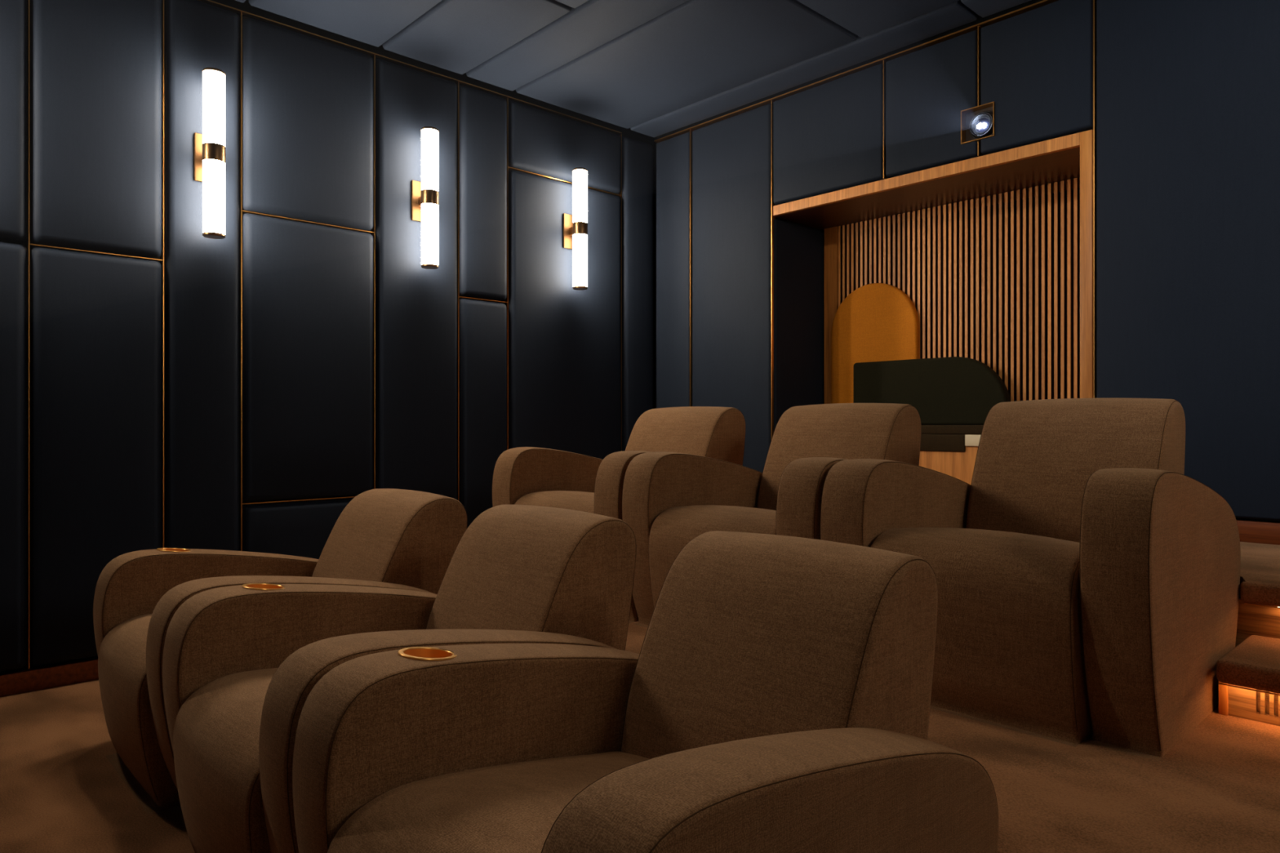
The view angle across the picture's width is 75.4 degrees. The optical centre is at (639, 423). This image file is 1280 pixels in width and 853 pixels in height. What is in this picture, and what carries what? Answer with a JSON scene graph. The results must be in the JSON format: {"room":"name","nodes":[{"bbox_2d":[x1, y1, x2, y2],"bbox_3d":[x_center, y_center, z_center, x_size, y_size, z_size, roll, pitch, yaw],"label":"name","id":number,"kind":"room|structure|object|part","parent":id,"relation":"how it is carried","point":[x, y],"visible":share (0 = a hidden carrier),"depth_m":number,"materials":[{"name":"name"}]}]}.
{"room":"home theater","nodes":[
{"label":"home theater","id":0,"kind":"room"},
{"bbox_2d":[0,680,195,852],"bbox_3d":[-1.453,1.050,0.619,4.120,0.100,4.787,0,0,-43],"label":"floor","id":1,"kind":"structure","parent":0,"point":[60,792],"depth_m":2.28,"materials":[{"name":"brown carpet"}]},
{"bbox_2d":[93,488,467,827],"bbox_3d":[-1.100,0.618,2.619,0.994,0.774,0.813,0,0,-43],"label":"armchair","id":2,"kind":"object","parent":1,"relation":"on","point":[400,539],"visible":0.48,"depth_m":2.57,"materials":[{"name":"brown fabric"}]},
{"bbox_3d":[-1.187,0.785,2.538,0.756,0.431,0.512,0,0,-43],"label":"seat","id":3,"kind":"part","parent":2,"relation":"part of","materials":[{"name":"brown fabric"}]},
{"bbox_3d":[-1.355,0.702,2.840,0.867,0.595,0.143,0,0,-43],"label":"armrest","id":4,"kind":"part","parent":2,"relation":"part of","materials":[{"name":"brown fabric"}]},
{"bbox_3d":[-0.898,0.702,2.350,0.867,0.595,0.143,0,0,-43],"label":"armrest","id":5,"kind":"part","parent":2,"relation":"part of","materials":[{"name":"brown fabric"}]},
{"bbox_3d":[-0.882,0.595,2.823,0.396,0.728,0.511,0,0,-43],"label":"backrest","id":6,"kind":"part","parent":2,"relation":"part of","materials":[{"name":"brown fabric"}]},
{"bbox_2d":[162,504,636,852],"bbox_3d":[-0.534,0.618,2.012,0.994,0.774,0.813,0,0,-43],"label":"armchair","id":7,"kind":"object","parent":1,"relation":"on","point":[242,664],"visible":0.58,"depth_m":1.98,"materials":[{"name":"brown fabric"}]},
{"bbox_3d":[-0.621,0.785,1.931,0.756,0.431,0.512,0,0,-43],"label":"seat","id":8,"kind":"part","parent":7,"relation":"part of","materials":[{"name":"brown fabric"}]},
{"bbox_3d":[-0.788,0.702,2.233,0.867,0.595,0.143,0,0,-43],"label":"armrest","id":9,"kind":"part","parent":7,"relation":"part of","materials":[{"name":"brown fabric"}]},
{"bbox_3d":[-0.331,0.702,1.743,0.867,0.595,0.143,0,0,-43],"label":"armrest","id":10,"kind":"part","parent":7,"relation":"part of","materials":[{"name":"brown fabric"}]},
{"bbox_3d":[-0.315,0.595,2.216,0.396,0.728,0.511,0,0,-43],"label":"backrest","id":11,"kind":"part","parent":7,"relation":"part of","materials":[{"name":"brown fabric"}]},
{"bbox_2d":[292,530,998,852],"bbox_3d":[0.033,0.618,1.404,0.994,0.774,0.813,0,0,-43],"label":"armchair","id":12,"kind":"object","parent":1,"relation":"on","point":[776,695],"visible":1,"depth_m":1.39,"materials":[{"name":"brown fabric"}]},
{"bbox_3d":[-0.221,0.702,1.625,0.867,0.595,0.143,0,0,-43],"label":"armrest","id":13,"kind":"part","parent":12,"relation":"part of","materials":[{"name":"brown fabric"}]},
{"bbox_3d":[-0.054,0.785,1.323,0.756,0.431,0.512,0,0,-43],"label":"seat","id":14,"kind":"part","parent":12,"relation":"part of","materials":[{"name":"brown fabric"}]},
{"bbox_3d":[0.236,0.702,1.135,0.867,0.595,0.143,0,0,-43],"label":"armrest","id":15,"kind":"part","parent":12,"relation":"part of","materials":[{"name":"brown fabric"}]},
{"bbox_3d":[0.252,0.595,1.608,0.396,0.728,0.511,0,0,-43],"label":"backrest","id":16,"kind":"part","parent":12,"relation":"part of","materials":[{"name":"brown fabric"}]},
{"bbox_2d":[0,0,654,674],"bbox_3d":[-2.275,-0.425,3.175,6.405,3.050,0.167,0,0,-43],"label":"wall","id":17,"kind":"structure","parent":0,"point":[164,384],"depth_m":3.64,"materials":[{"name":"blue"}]},
{"bbox_3d":[-2.542,-1.232,2.844,0.714,1.108,0.047,0,0,-43],"label":"padded panel","id":18,"kind":"part","parent":17,"relation":"part of","materials":[{"name":"blue fabric"}]},
{"bbox_3d":[-2.542,0.120,2.844,0.714,1.581,0.047,0,0,-43],"label":"padded panel","id":19,"kind":"part","parent":17,"relation":"part of","materials":[{"name":"blue fabric"}]},
{"bbox_2d":[0,658,98,697],"bbox_3d":[-3.081,0.961,2.357,4.110,0.079,0.024,0,0,-43],"label":"baseboard","id":20,"kind":"structure","parent":17,"relation":"attached to","point":[64,674],"depth_m":3.13,"materials":[{"name":"brown wood"}]},
{"bbox_3d":[-2.115,-1.231,3.243,0.439,1.110,0.047,0,0,-43],"label":"padded panel","id":21,"kind":"part","parent":17,"relation":"part of","materials":[{"name":"blue fabric"}]},
{"bbox_3d":[-2.115,0.121,3.243,0.439,1.579,0.047,0,0,-43],"label":"padded panel","id":22,"kind":"part","parent":17,"relation":"part of","materials":[{"name":"blue fabric"}]},
{"bbox_3d":[-1.841,-0.438,3.498,0.294,2.697,0.047,0,0,-43],"label":"padded panel","id":23,"kind":"part","parent":17,"relation":"part of","materials":[{"name":"blue fabric"}]},
{"bbox_2d":[194,66,226,239],"bbox_3d":[-1.774,-1.113,3.435,0.104,0.684,0.137,0,0,-43],"label":"wall sconce","id":24,"kind":"object","parent":17,"relation":"attached to","point":[210,149],"visible":1,"depth_m":3.38,"materials":[{"name":"white glass"}]},
{"bbox_3d":[-1.817,-1.113,3.481,0.104,0.200,0.011,0,0,-43],"label":"plate","id":25,"kind":"part","parent":24,"relation":"part of","materials":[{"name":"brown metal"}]},
{"bbox_3d":[-1.507,0.631,3.809,0.602,0.559,0.047,0,0,-43],"label":"padded panel","id":26,"kind":"part","parent":17,"relation":"part of","materials":[{"name":"blue fabric"}]},
{"bbox_3d":[-1.507,-1.359,3.809,0.602,0.853,0.047,0,0,-43],"label":"padded panel","id":27,"kind":"part","parent":17,"relation":"part of","materials":[{"name":"blue fabric"}]},
{"bbox_3d":[-1.507,-0.290,3.809,0.602,1.269,0.047,0,0,-43],"label":"padded panel","id":28,"kind":"part","parent":17,"relation":"part of","materials":[{"name":"blue fabric"}]},
{"bbox_3d":[-1.115,-0.438,4.175,0.454,2.697,0.047,0,0,-43],"label":"padded panel","id":29,"kind":"part","parent":17,"relation":"part of","materials":[{"name":"blue fabric"}]},
{"bbox_2d":[411,126,439,269],"bbox_3d":[-1.054,-1.113,4.106,0.104,0.684,0.137,0,0,-43],"label":"wall sconce","id":30,"kind":"object","parent":17,"relation":"attached to","point":[424,193],"visible":1,"depth_m":4.05,"materials":[{"name":"white glass"}]},
{"bbox_3d":[-1.097,-1.113,4.152,0.104,0.200,0.011,0,0,-43],"label":"plate","id":31,"kind":"part","parent":30,"relation":"part of","materials":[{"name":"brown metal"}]},
{"bbox_3d":[-0.834,-1.228,4.437,0.299,1.115,0.047,0,0,-43],"label":"padded panel","id":32,"kind":"part","parent":17,"relation":"part of","materials":[{"name":"blue fabric"}]},
{"bbox_3d":[-0.834,0.124,4.437,0.299,1.574,0.047,0,0,-43],"label":"padded panel","id":33,"kind":"part","parent":17,"relation":"part of","materials":[{"name":"blue fabric"}]},
{"bbox_3d":[-0.417,-1.601,4.827,0.827,0.371,0.047,0,0,-43],"label":"padded panel","id":34,"kind":"part","parent":17,"relation":"part of","materials":[{"name":"blue fabric"}]},
{"bbox_3d":[-0.417,-0.248,4.827,0.827,2.318,0.047,0,0,-43],"label":"padded panel","id":35,"kind":"part","parent":17,"relation":"part of","materials":[{"name":"blue fabric"}]},
{"bbox_2d":[563,167,587,290],"bbox_3d":[-0.359,-1.113,4.754,0.104,0.684,0.137,0,0,-43],"label":"wall sconce","id":36,"kind":"object","parent":17,"relation":"attached to","point":[575,225],"visible":1,"depth_m":4.70,"materials":[{"name":"white glass"}]},
{"bbox_3d":[-0.403,-1.113,4.801,0.104,0.200,0.011,0,0,-43],"label":"plate","id":37,"kind":"part","parent":36,"relation":"part of","materials":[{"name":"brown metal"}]},
{"bbox_3d":[-0.011,-0.438,5.205,0.266,2.697,0.047,0,0,-43],"label":"padded panel","id":38,"kind":"part","parent":17,"relation":"part of","materials":[{"name":"blue fabric"}]},
{"bbox_2d":[235,0,1031,137],"bbox_3d":[-0.616,-1.889,1.379,6.579,0.142,4.957,0,0,-43],"label":"ceiling","id":39,"kind":"structure","parent":0,"point":[651,68],"depth_m":3.94,"materials":[{"name":"black"}]},
{"bbox_3d":[-0.840,-1.838,3.120,0.611,0.040,1.903,0,0,-43],"label":"padded panel","id":40,"kind":"part","parent":39,"relation":"part of","materials":[{"name":"grey fabric"}]},
{"bbox_3d":[-0.776,-1.838,3.842,0.457,0.040,0.935,0,0,-43],"label":"padded panel","id":41,"kind":"part","parent":39,"relation":"part of","materials":[{"name":"grey fabric"}]},
{"bbox_3d":[0.216,-1.838,2.778,0.457,0.040,1.962,0,0,-43],"label":"padded panel","id":42,"kind":"part","parent":39,"relation":"part of","materials":[{"name":"grey fabric"}]},
{"bbox_3d":[0.231,-1.838,3.332,0.307,0.040,3.053,0,0,-43],"label":"padded panel","id":43,"kind":"part","parent":39,"relation":"part of","materials":[{"name":"grey fabric"}]},
{"bbox_3d":[0.175,-1.838,4.244,0.844,0.040,1.643,0,0,-43],"label":"padded panel","id":44,"kind":"part","parent":39,"relation":"part of","materials":[{"name":"grey fabric"}]},
{"bbox_3d":[0.731,-1.838,4.438,0.222,0.040,2.119,0,0,-43],"label":"padded panel","id":45,"kind":"part","parent":39,"relation":"part of","materials":[{"name":"grey fabric"}]},
{"bbox_3d":[1.406,-1.838,2.925,0.844,0.040,1.954,0,0,-43],"label":"padded panel","id":46,"kind":"part","parent":39,"relation":"part of","materials":[{"name":"grey fabric"}]},
{"bbox_3d":[2.133,-1.838,2.936,0.222,0.040,1.978,0,0,-43],"label":"padded panel","id":47,"kind":"part","parent":39,"relation":"part of","materials":[{"name":"grey fabric"}]},
{"bbox_2d":[824,177,1079,404],"bbox_3d":[1.678,-0.359,4.363,0.114,1.782,1.662,0,0,-43],"label":"wall","id":48,"kind":"structure","parent":0,"point":[993,281],"depth_m":4.20,"materials":[{"name":"brown wood"}]},
{"bbox_2d":[831,283,919,404],"bbox_3d":[1.309,-0.392,4.654,0.032,0.796,0.548,0,0,-43],"label":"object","id":49,"kind":"object","parent":48,"relation":"attached to","point":[876,322],"visible":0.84,"depth_m":4.65,"materials":[{"name":"orange fabric"}]},
{"bbox_3d":[1.664,-1.135,4.342,0.018,0.045,1.544,0,0,-43],"label":"rail","id":50,"kind":"part","parent":48,"relation":"part of","materials":[{"name":"brown wood"}]},
{"bbox_2d":[625,621,1279,852],"bbox_3d":[0.628,0.889,2.560,1.590,0.322,4.787,0,0,-43],"label":"floor","id":51,"kind":"structure","parent":0,"point":[1217,790],"depth_m":1.66,"materials":[{"name":"brown carpet"}]},
{"bbox_2d":[492,406,745,622],"bbox_3d":[-0.039,0.326,3.597,0.945,0.814,0.834,0,0,-43],"label":"armchair","id":52,"kind":"object","parent":51,"relation":"on","point":[522,476],"visible":0.26,"depth_m":3.61,"materials":[{"name":"brown fabric"}]},
{"bbox_3d":[-0.299,0.415,3.826,0.825,0.627,0.143,0,0,-43],"label":"armrest","id":53,"kind":"part","parent":52,"relation":"part of","materials":[{"name":"brown fabric"}]},
{"bbox_3d":[-0.121,0.502,3.520,0.721,0.452,0.533,0,0,-43],"label":"seat","id":54,"kind":"part","parent":52,"relation":"part of","materials":[{"name":"brown fabric"}]},
{"bbox_3d":[0.172,0.415,3.322,0.825,0.627,0.143,0,0,-43],"label":"armrest","id":55,"kind":"part","parent":52,"relation":"part of","materials":[{"name":"brown fabric"}]},
{"bbox_3d":[0.169,0.302,3.790,0.377,0.766,0.532,0,0,-43],"label":"backrest","id":56,"kind":"part","parent":52,"relation":"part of","materials":[{"name":"brown fabric"}]},
{"bbox_2d":[622,403,920,627],"bbox_3d":[0.539,0.326,2.977,0.945,0.814,0.834,0,0,-43],"label":"armchair","id":57,"kind":"object","parent":51,"relation":"on","point":[669,500],"visible":0.45,"depth_m":2.97,"materials":[{"name":"brown fabric"}]},
{"bbox_3d":[0.279,0.415,3.207,0.825,0.627,0.143,0,0,-43],"label":"armrest","id":58,"kind":"part","parent":57,"relation":"part of","materials":[{"name":"brown fabric"}]},
{"bbox_3d":[0.457,0.502,2.901,0.721,0.452,0.533,0,0,-43],"label":"seat","id":59,"kind":"part","parent":57,"relation":"part of","materials":[{"name":"brown fabric"}]},
{"bbox_3d":[0.750,0.415,2.702,0.825,0.627,0.143,0,0,-43],"label":"armrest","id":60,"kind":"part","parent":57,"relation":"part of","materials":[{"name":"brown fabric"}]},
{"bbox_3d":[0.746,0.302,3.171,0.377,0.766,0.532,0,0,-43],"label":"backrest","id":61,"kind":"part","parent":57,"relation":"part of","materials":[{"name":"brown fabric"}]},
{"bbox_2d":[820,397,1240,760],"bbox_3d":[1.117,0.326,2.357,0.945,0.814,0.834,0,0,-43],"label":"armchair","id":62,"kind":"object","parent":51,"relation":"on","point":[1088,585],"visible":0.88,"depth_m":2.00,"materials":[{"name":"brown fabric"}]},
{"bbox_3d":[0.857,0.415,2.587,0.825,0.627,0.143,0,0,-43],"label":"armrest","id":63,"kind":"part","parent":62,"relation":"part of","materials":[{"name":"brown fabric"}]},
{"bbox_3d":[1.035,0.502,2.281,0.721,0.452,0.533,0,0,-43],"label":"seat","id":64,"kind":"part","parent":62,"relation":"part of","materials":[{"name":"brown fabric"}]},
{"bbox_3d":[1.325,0.302,2.551,0.377,0.766,0.532,0,0,-43],"label":"backrest","id":65,"kind":"part","parent":62,"relation":"part of","materials":[{"name":"brown fabric"}]},
{"bbox_3d":[1.328,0.415,2.082,0.825,0.627,0.143,0,0,-43],"label":"armrest","id":66,"kind":"part","parent":62,"relation":"part of","materials":[{"name":"brown fabric"}]},
{"bbox_2d":[1216,635,1279,726],"bbox_3d":[2.052,0.654,1.634,0.370,0.148,1.470,0,0,-43],"label":"carpeted step","id":67,"kind":"structure","parent":51,"relation":"on","point":[1248,676],"depth_m":2.03,"materials":[{"name":"brown carpet"}]},
{"bbox_3d":[1.471,0.683,2.084,0.035,0.089,0.019,0,0,-43],"label":"post","id":68,"kind":"part","parent":67,"relation":"part of","materials":[{"name":"brown wood"}]},
{"bbox_2d":[1235,596,1279,647],"bbox_3d":[1.079,0.609,2.967,0.114,0.238,4.747,0,0,-43],"label":"step riser","id":69,"kind":"structure","parent":51,"relation":"on","point":[1258,620],"depth_m":2.28,"materials":[{"name":"brown wood"}]},
{"bbox_2d":[653,0,1279,523],"bbox_3d":[1.742,-0.709,3.613,0.134,2.482,5.007,0,0,-43],"label":"wall","id":70,"kind":"structure","parent":0,"point":[1180,100],"depth_m":3.36,"materials":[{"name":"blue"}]},
{"bbox_3d":[0.210,-0.724,5.181,0.034,2.144,0.303,0,0,-43],"label":"padded panel","id":71,"kind":"part","parent":70,"relation":"part of","materials":[{"name":"blue fabric"}]},
{"bbox_3d":[0.528,-0.724,4.840,0.034,2.144,0.614,0,0,-43],"label":"padded panel","id":72,"kind":"part","parent":70,"relation":"part of","materials":[{"name":"blue fabric"}]},
{"bbox_3d":[0.977,-1.508,4.359,0.034,0.576,0.686,0,0,-43],"label":"padded panel","id":73,"kind":"part","parent":70,"relation":"part of","materials":[{"name":"blue fabric"}]},
{"bbox_3d":[1.377,-1.508,3.931,0.034,0.576,0.469,0,0,-43],"label":"padded panel","id":74,"kind":"part","parent":70,"relation":"part of","materials":[{"name":"blue fabric"}]},
{"bbox_2d":[773,129,1093,431],"bbox_3d":[1.484,-0.359,4.182,0.525,1.782,1.742,0,0,-43],"label":"trim","id":75,"kind":"structure","parent":70,"relation":"attached to","point":[799,239],"depth_m":4.32,"materials":[{"name":"brown wood"}]},
{"bbox_3d":[0.923,-0.357,4.778,0.490,1.579,0.022,0,0,-43],"label":"panel","id":76,"kind":"part","parent":75,"relation":"part of","materials":[{"name":"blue fabric"}]},
{"bbox_2d":[919,425,983,484],"bbox_3d":[1.427,0.219,4.149,0.372,0.426,1.581,0,0,-43],"label":"bench","id":77,"kind":"object","parent":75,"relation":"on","point":[951,451],"visible":0.24,"depth_m":3.86,"materials":[{"name":"wood"}]},
{"bbox_2d":[853,356,1010,425],"bbox_3d":[1.511,-0.170,4.366,0.050,0.351,0.869,0,0,-43],"label":"bench backrest","id":78,"kind":"object","parent":77,"relation":"on","point":[948,390],"visible":0.76,"depth_m":4.30,"materials":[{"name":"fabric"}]},
{"bbox_2d":[920,425,983,434],"bbox_3d":[1.429,0.027,4.151,0.368,0.042,1.581,0,0,-43],"label":"seat cushion","id":79,"kind":"object","parent":77,"relation":"on","point":[925,429],"depth_m":3.86,"materials":[{"name":"fabric"}]},
{"bbox_3d":[1.566,0.075,3.762,0.047,0.052,0.166,0,0,-43],"label":"plate","id":80,"kind":"part","parent":77,"relation":"part of","materials":[{"name":"beige"}]},
{"bbox_2d":[960,101,995,144],"bbox_3d":[1.548,-1.360,3.762,0.062,0.152,0.158,0,0,-43],"label":"projector","id":81,"kind":"object","parent":70,"relation":"attached to","point":[979,125],"visible":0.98,"depth_m":3.76,"materials":[{"name":"gold metal"}]},
{"bbox_3d":[1.704,-1.508,3.580,0.034,0.576,0.474,0,0,-43],"label":"padded panel","id":82,"kind":"part","parent":70,"relation":"part of","materials":[{"name":"blue fabric"}]},
{"bbox_3d":[2.402,-0.724,2.832,0.034,2.144,1.557,0,0,-43],"label":"padded panel","id":83,"kind":"part","parent":70,"relation":"part of","materials":[{"name":"blue fabric"}]},
{"bbox_2d":[1235,520,1279,545],"bbox_3d":[2.611,0.394,2.615,0.024,0.077,2.163,0,0,-43],"label":"baseboard","id":84,"kind":"structure","parent":70,"relation":"attached to","point":[1250,531],"depth_m":3.00,"materials":[{"name":"brown wood"}]},
{"bbox_2d":[1239,542,1279,607],"bbox_3d":[1.376,0.461,3.258,0.953,0.058,4.787,0,0,-43],"label":"floor","id":85,"kind":"structure","parent":0,"point":[1260,571],"depth_m":2.38,"materials":[{"name":"brown carpet"}]}
]}

